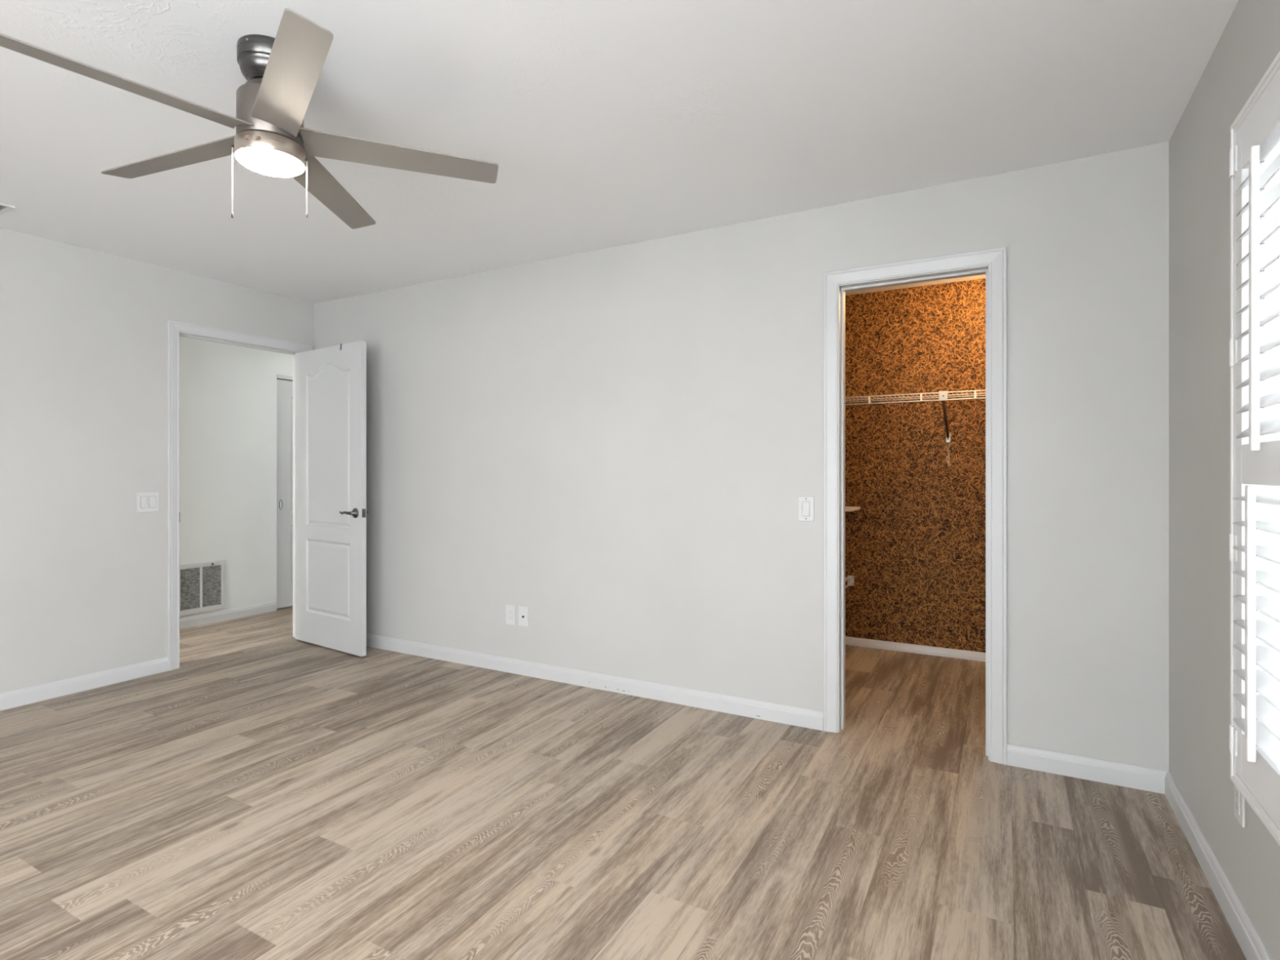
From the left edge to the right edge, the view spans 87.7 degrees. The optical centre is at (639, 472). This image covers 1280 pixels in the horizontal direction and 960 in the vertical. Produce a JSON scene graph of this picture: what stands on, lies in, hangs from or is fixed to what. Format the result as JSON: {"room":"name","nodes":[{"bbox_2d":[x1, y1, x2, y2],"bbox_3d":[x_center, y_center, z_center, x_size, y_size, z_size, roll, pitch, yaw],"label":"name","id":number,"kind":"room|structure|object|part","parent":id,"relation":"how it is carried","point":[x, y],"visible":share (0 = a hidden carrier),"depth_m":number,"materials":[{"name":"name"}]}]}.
{"room":"empty bedroom","nodes":[
{"label":"empty bedroom","id":0,"kind":"room"},
{"bbox_2d":[0,227,314,693],"bbox_3d":[-3.743,-0.018,2.562,0.110,2.440,5.610,0,0,29],"label":"wall","id":1,"kind":"structure","parent":0,"point":[83,331],"depth_m":3.69,"materials":[{"name":"beige paint"}]},
{"bbox_2d":[0,657,168,711],"bbox_3d":[-3.949,1.161,2.055,0.015,0.083,4.523,0,0,29],"label":"baseboard","id":2,"kind":"structure","parent":1,"relation":"attached to","point":[27,695],"depth_m":3.65,"materials":[{"name":"grey paint"}]},
{"bbox_2d":[136,491,159,512],"bbox_3d":[-2.913,0.176,3.946,0.012,0.119,0.118,0,0,29],"label":"light switch","id":3,"kind":"object","parent":1,"relation":"attached to","point":[145,501],"visible":1,"depth_m":3.94,"materials":[{"name":"grey plastic"}]},
{"bbox_2d":[167,319,312,671],"bbox_3d":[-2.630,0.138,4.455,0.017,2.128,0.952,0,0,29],"label":"trim","id":4,"kind":"structure","parent":1,"relation":"attached to","point":[174,327],"depth_m":4.07,"materials":[{"name":"grey paint"}]},
{"bbox_2d":[294,340,368,656],"bbox_3d":[-2.123,0.170,4.545,0.831,2.040,0.141,0,0,35],"label":"door","id":5,"kind":"structure","parent":1,"relation":"in","point":[331,512],"depth_m":4.50,"materials":[{"name":"grey paint"}]},
{"bbox_3d":[-1.901,0.265,4.339,0.151,0.065,0.053,0,0,35],"label":"lever handle","id":6,"kind":"part","parent":5,"relation":"part of","materials":[{"name":"grey metal"}]},
{"bbox_3d":[-1.785,0.265,4.312,0.010,0.056,0.025,0,0,35],"label":"latch plate","id":7,"kind":"part","parent":5,"relation":"part of","materials":[{"name":"grey metal"}]},
{"bbox_2d":[179,336,293,617],"bbox_3d":[-3.939,-0.018,4.489,0.110,2.440,5.200,0,0,29],"label":"wall","id":8,"kind":"structure","parent":0,"point":[228,393],"depth_m":5.46,"materials":[{"name":"paint"}]},
{"bbox_2d":[179,560,225,616],"bbox_3d":[-3.453,0.906,5.243,0.019,0.392,0.366,0,0,29],"label":"air vent","id":9,"kind":"object","parent":8,"relation":"in","point":[202,584],"visible":0.9,"depth_m":5.25,"materials":[{"name":"grey plastic"}]},
{"bbox_2d":[179,601,275,629],"bbox_3d":[-4.148,1.161,3.979,0.015,0.083,4.105,0,0,29],"label":"baseboard","id":10,"kind":"structure","parent":8,"relation":"attached to","point":[235,613],"depth_m":5.41,"materials":[{"name":"grey paint"}]},
{"bbox_2d":[276,379,293,608],"bbox_3d":[-2.978,0.188,6.181,0.040,2.000,0.900,0,0,29],"label":"door","id":11,"kind":"structure","parent":8,"relation":"in","point":[284,388],"depth_m":5.86,"materials":[{"name":"grey paint"}]},
{"bbox_2d":[276,374,293,380],"bbox_3d":[-2.991,0.175,6.207,0.118,2.054,0.885,0,0,29],"label":"trim","id":12,"kind":"structure","parent":8,"relation":"attached to","point":[278,376],"depth_m":5.86,"materials":[{"name":"grey paint"}]},
{"bbox_2d":[0,0,1238,303],"bbox_3d":[-1.664,-1.288,2.239,6.544,0.100,7.445,0,0,29],"label":"ceiling","id":13,"kind":"structure","parent":0,"point":[605,124],"depth_m":2.31,"materials":[{"name":"white paint"}]},
{"bbox_2d":[0,202,15,214],"bbox_3d":[-3.118,-1.233,3.023,0.290,0.010,0.340,0,0,29],"label":"ceiling vent","id":14,"kind":"object","parent":13,"relation":"in","point":[4,208],"visible":1,"depth_m":3.10,"materials":[{"name":"grey plastic"}]},
{"bbox_2d":[0,8,498,228],"bbox_3d":[-1.123,-0.984,1.950,1.262,0.508,1.252,0,0,29],"label":"ceiling fan","id":15,"kind":"object","parent":13,"relation":"hanging from","point":[282,73],"visible":1,"depth_m":1.90,"materials":[{"name":"silver metal"}]},
{"bbox_3d":[-1.308,-0.980,1.671,0.114,0.047,0.580,0,0,36],"label":"blade","id":16,"kind":"part","parent":15,"relation":"part of","materials":[{"name":"grey wood"}]},
{"bbox_3d":[-1.438,-0.980,2.082,0.580,0.047,0.114,0,0,18],"label":"blade","id":17,"kind":"part","parent":15,"relation":"part of","materials":[{"name":"grey wood"}]},
{"bbox_3d":[-1.171,-0.838,1.913,0.002,0.196,0.002,0,0,6],"label":"pull cord","id":18,"kind":"part","parent":15,"relation":"part of","materials":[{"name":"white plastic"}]},
{"bbox_2d":[235,146,304,177],"bbox_3d":[-1.090,-0.904,1.966,0.180,0.025,0.180,0,0,29],"label":"diffuser","id":19,"kind":"object","parent":15,"relation":"attached to","point":[277,162],"depth_m":1.93,"materials":[{"name":"white glass"}]},
{"bbox_3d":[-0.877,-0.980,1.667,0.114,0.047,0.580,0,0,-36],"label":"blade","id":20,"kind":"part","parent":15,"relation":"part of","materials":[{"name":"grey wood"}]},
{"bbox_3d":[-0.999,-0.855,1.998,0.002,0.162,0.002,0,0,-39],"label":"pull cord","id":21,"kind":"part","parent":15,"relation":"part of","materials":[{"name":"white plastic"}]},
{"bbox_3d":[-1.087,-0.980,2.333,0.114,0.047,0.580,0,0,0],"label":"blade","id":22,"kind":"part","parent":15,"relation":"part of","materials":[{"name":"grey wood"}]},
{"bbox_3d":[-0.740,-0.980,2.076,0.580,0.047,0.114,0,0,-18],"label":"blade","id":23,"kind":"part","parent":15,"relation":"part of","materials":[{"name":"grey wood"}]},
{"bbox_2d":[0,605,1246,959],"bbox_3d":[-1.664,1.202,2.239,6.544,0.001,7.445,0,0,29],"label":"floor","id":24,"kind":"structure","parent":0,"point":[270,793],"depth_m":2.23,"materials":[{"name":"plastic"}]},
{"bbox_2d":[314,142,1168,771],"bbox_3d":[-0.182,-0.018,3.744,4.994,2.440,0.110,0,0,29],"label":"wall","id":25,"kind":"structure","parent":0,"point":[620,446],"depth_m":3.32,"materials":[{"name":"beige paint"}]},
{"bbox_2d":[506,604,515,625],"bbox_3d":[-0.778,0.857,4.003,0.072,0.116,0.009,0,0,29],"label":"power outlet","id":26,"kind":"object","parent":25,"relation":"attached to","point":[510,610],"visible":1,"depth_m":4.00,"materials":[{"name":"grey plastic"}]},
{"bbox_2d":[507,608,512,621],"bbox_3d":[-0.779,0.857,4.001,0.033,0.067,0.003,0,0,29],"label":"socket","id":27,"kind":"object","parent":26,"relation":"attached to","point":[509,611],"depth_m":4.00,"materials":[{"name":"white plastic"}]},
{"bbox_2d":[518,606,528,626],"bbox_3d":[-0.693,0.857,3.954,0.072,0.116,0.014,0,0,29],"label":"cable jack","id":28,"kind":"object","parent":25,"relation":"attached to","point":[523,612],"visible":1,"depth_m":3.95,"materials":[{"name":"grey plastic"}]},
{"bbox_2d":[366,633,823,730],"bbox_3d":[-0.773,1.161,3.997,3.714,0.083,0.015,0,0,29],"label":"baseboard","id":29,"kind":"structure","parent":25,"relation":"attached to","point":[794,716],"depth_m":3.63,"materials":[{"name":"grey paint"}]},
{"bbox_2d":[798,496,813,521],"bbox_3d":[0.783,0.172,3.144,0.074,0.119,0.012,0,0,29],"label":"light switch","id":30,"kind":"object","parent":25,"relation":"attached to","point":[806,504],"visible":1,"depth_m":3.14,"materials":[{"name":"grey plastic"}]},
{"bbox_2d":[823,246,1006,764],"bbox_3d":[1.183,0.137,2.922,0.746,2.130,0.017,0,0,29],"label":"trim","id":31,"kind":"structure","parent":25,"relation":"attached to","point":[996,258],"depth_m":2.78,"materials":[{"name":"grey paint"}]},
{"bbox_2d":[1006,743,1168,794],"bbox_3d":[1.744,1.161,2.615,0.532,0.083,0.015,0,0,29],"label":"baseboard","id":32,"kind":"structure","parent":25,"relation":"attached to","point":[1133,776],"depth_m":2.60,"materials":[{"name":"grey paint"}]},
{"bbox_2d":[844,278,985,652],"bbox_3d":[2.032,-0.018,4.399,2.144,2.440,0.100,0,0,29],"label":"wall","id":33,"kind":"structure","parent":0,"point":[915,543],"depth_m":4.45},
{"bbox_2d":[844,636,985,661],"bbox_3d":[1.967,1.176,4.365,1.824,0.052,0.022,0,0,29],"label":"baseboard","id":34,"kind":"structure","parent":33,"relation":"attached to","point":[920,649],"depth_m":4.43,"materials":[{"name":"grey paint"}]},
{"bbox_2d":[844,389,985,442],"bbox_3d":[1.891,-0.346,4.241,1.752,0.304,0.310,0,0,29],"label":"wire shelf","id":35,"kind":"object","parent":33,"relation":"attached to","point":[943,395],"visible":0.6,"depth_m":4.23,"materials":[{"name":"white metal"}]},
{"bbox_3d":[1.893,-0.467,4.244,1.750,0.052,0.300,0,0,29],"label":"rail","id":36,"kind":"part","parent":35,"relation":"part of","materials":[{"name":"white metal"}]},
{"bbox_2d":[945,442,951,465],"bbox_3d":[2.012,-0.123,4.352,0.033,0.154,0.002,0,0,29],"label":"bracket","id":37,"kind":"object","parent":33,"relation":"attached to","point":[948,445],"depth_m":4.35,"materials":[{"name":"beige metal"}]},
{"bbox_2d":[1168,0,1279,959],"bbox_3d":[0.771,-0.018,0.084,0.200,2.440,5.610,0,0,29],"label":"wall","id":38,"kind":"structure","parent":0,"point":[1249,856],"depth_m":1.99,"materials":[{"name":"beige paint"}]},
{"bbox_2d":[1164,771,1271,959],"bbox_3d":[0.650,1.161,0.087,0.015,0.083,5.500,0,0,29],"label":"baseboard","id":39,"kind":"structure","parent":38,"relation":"attached to","point":[1250,943],"depth_m":1.88,"materials":[{"name":"grey paint"}]},
{"bbox_2d":[1234,784,1244,827],"bbox_3d":[1.557,0.850,1.732,0.009,0.116,0.072,0,0,29],"label":"power outlet","id":40,"kind":"object","parent":38,"relation":"attached to","point":[1239,800],"visible":0.62,"depth_m":1.72,"materials":[{"name":"grey plastic"}]},
{"bbox_2d":[1235,785,1239,814],"bbox_3d":[1.554,0.850,1.733,0.003,0.067,0.033,0,0,29],"label":"socket","id":41,"kind":"object","parent":40,"relation":"attached to","point":[1237,792],"depth_m":1.73,"materials":[{"name":"white plastic"}]},
{"bbox_2d":[1229,67,1279,829],"bbox_3d":[1.389,-0.050,1.469,0.089,1.596,0.491,0,0,26],"label":"plantation shutter","id":42,"kind":"object","parent":38,"relation":"attached to","point":[1255,738],"visible":1,"depth_m":1.48,"materials":[{"name":"white paint"}]},
{"bbox_3d":[1.388,-0.792,1.454,0.028,0.111,0.363,0,0,29],"label":"rail","id":43,"kind":"part","parent":42,"relation":"part of","materials":[{"name":"white paint"}]},
{"bbox_3d":[1.388,-0.020,1.454,0.028,0.096,0.363,0,0,29],"label":"rail","id":44,"kind":"part","parent":42,"relation":"part of","materials":[{"name":"white paint"}]},
{"bbox_3d":[1.388,0.692,1.454,0.028,0.113,0.363,0,0,29],"label":"rail","id":45,"kind":"part","parent":42,"relation":"part of","materials":[{"name":"white paint"}]},
{"bbox_2d":[1230,51,1279,845],"bbox_3d":[1.275,-0.050,1.247,0.036,1.664,1.005,0,0,29],"label":"trim","id":46,"kind":"structure","parent":38,"relation":"attached to","point":[1269,824],"depth_m":1.68,"materials":[{"name":"white paint"}]},
{"bbox_3d":[0.751,-0.018,4.170,0.120,2.440,1.535,0,0,29],"label":"wall","id":47,"kind":"structure","parent":0,"visible":0},
{"bbox_2d":[844,575,853,588],"bbox_3d":[1.105,0.755,4.309,0.359,0.068,0.950,0,0,29],"label":"wire shelf","id":48,"kind":"object","parent":47,"relation":"attached to","point":[850,579],"visible":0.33,"depth_m":4.64,"materials":[{"name":"white"}]},
{"bbox_2d":[844,506,860,511],"bbox_3d":[1.278,0.248,4.584,0.405,0.018,0.299,0,0,29],"label":"shelf","id":49,"kind":"object","parent":47,"relation":"attached to","point":[847,508],"visible":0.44,"depth_m":4.44,"materials":[{"name":"white"}]}
]}

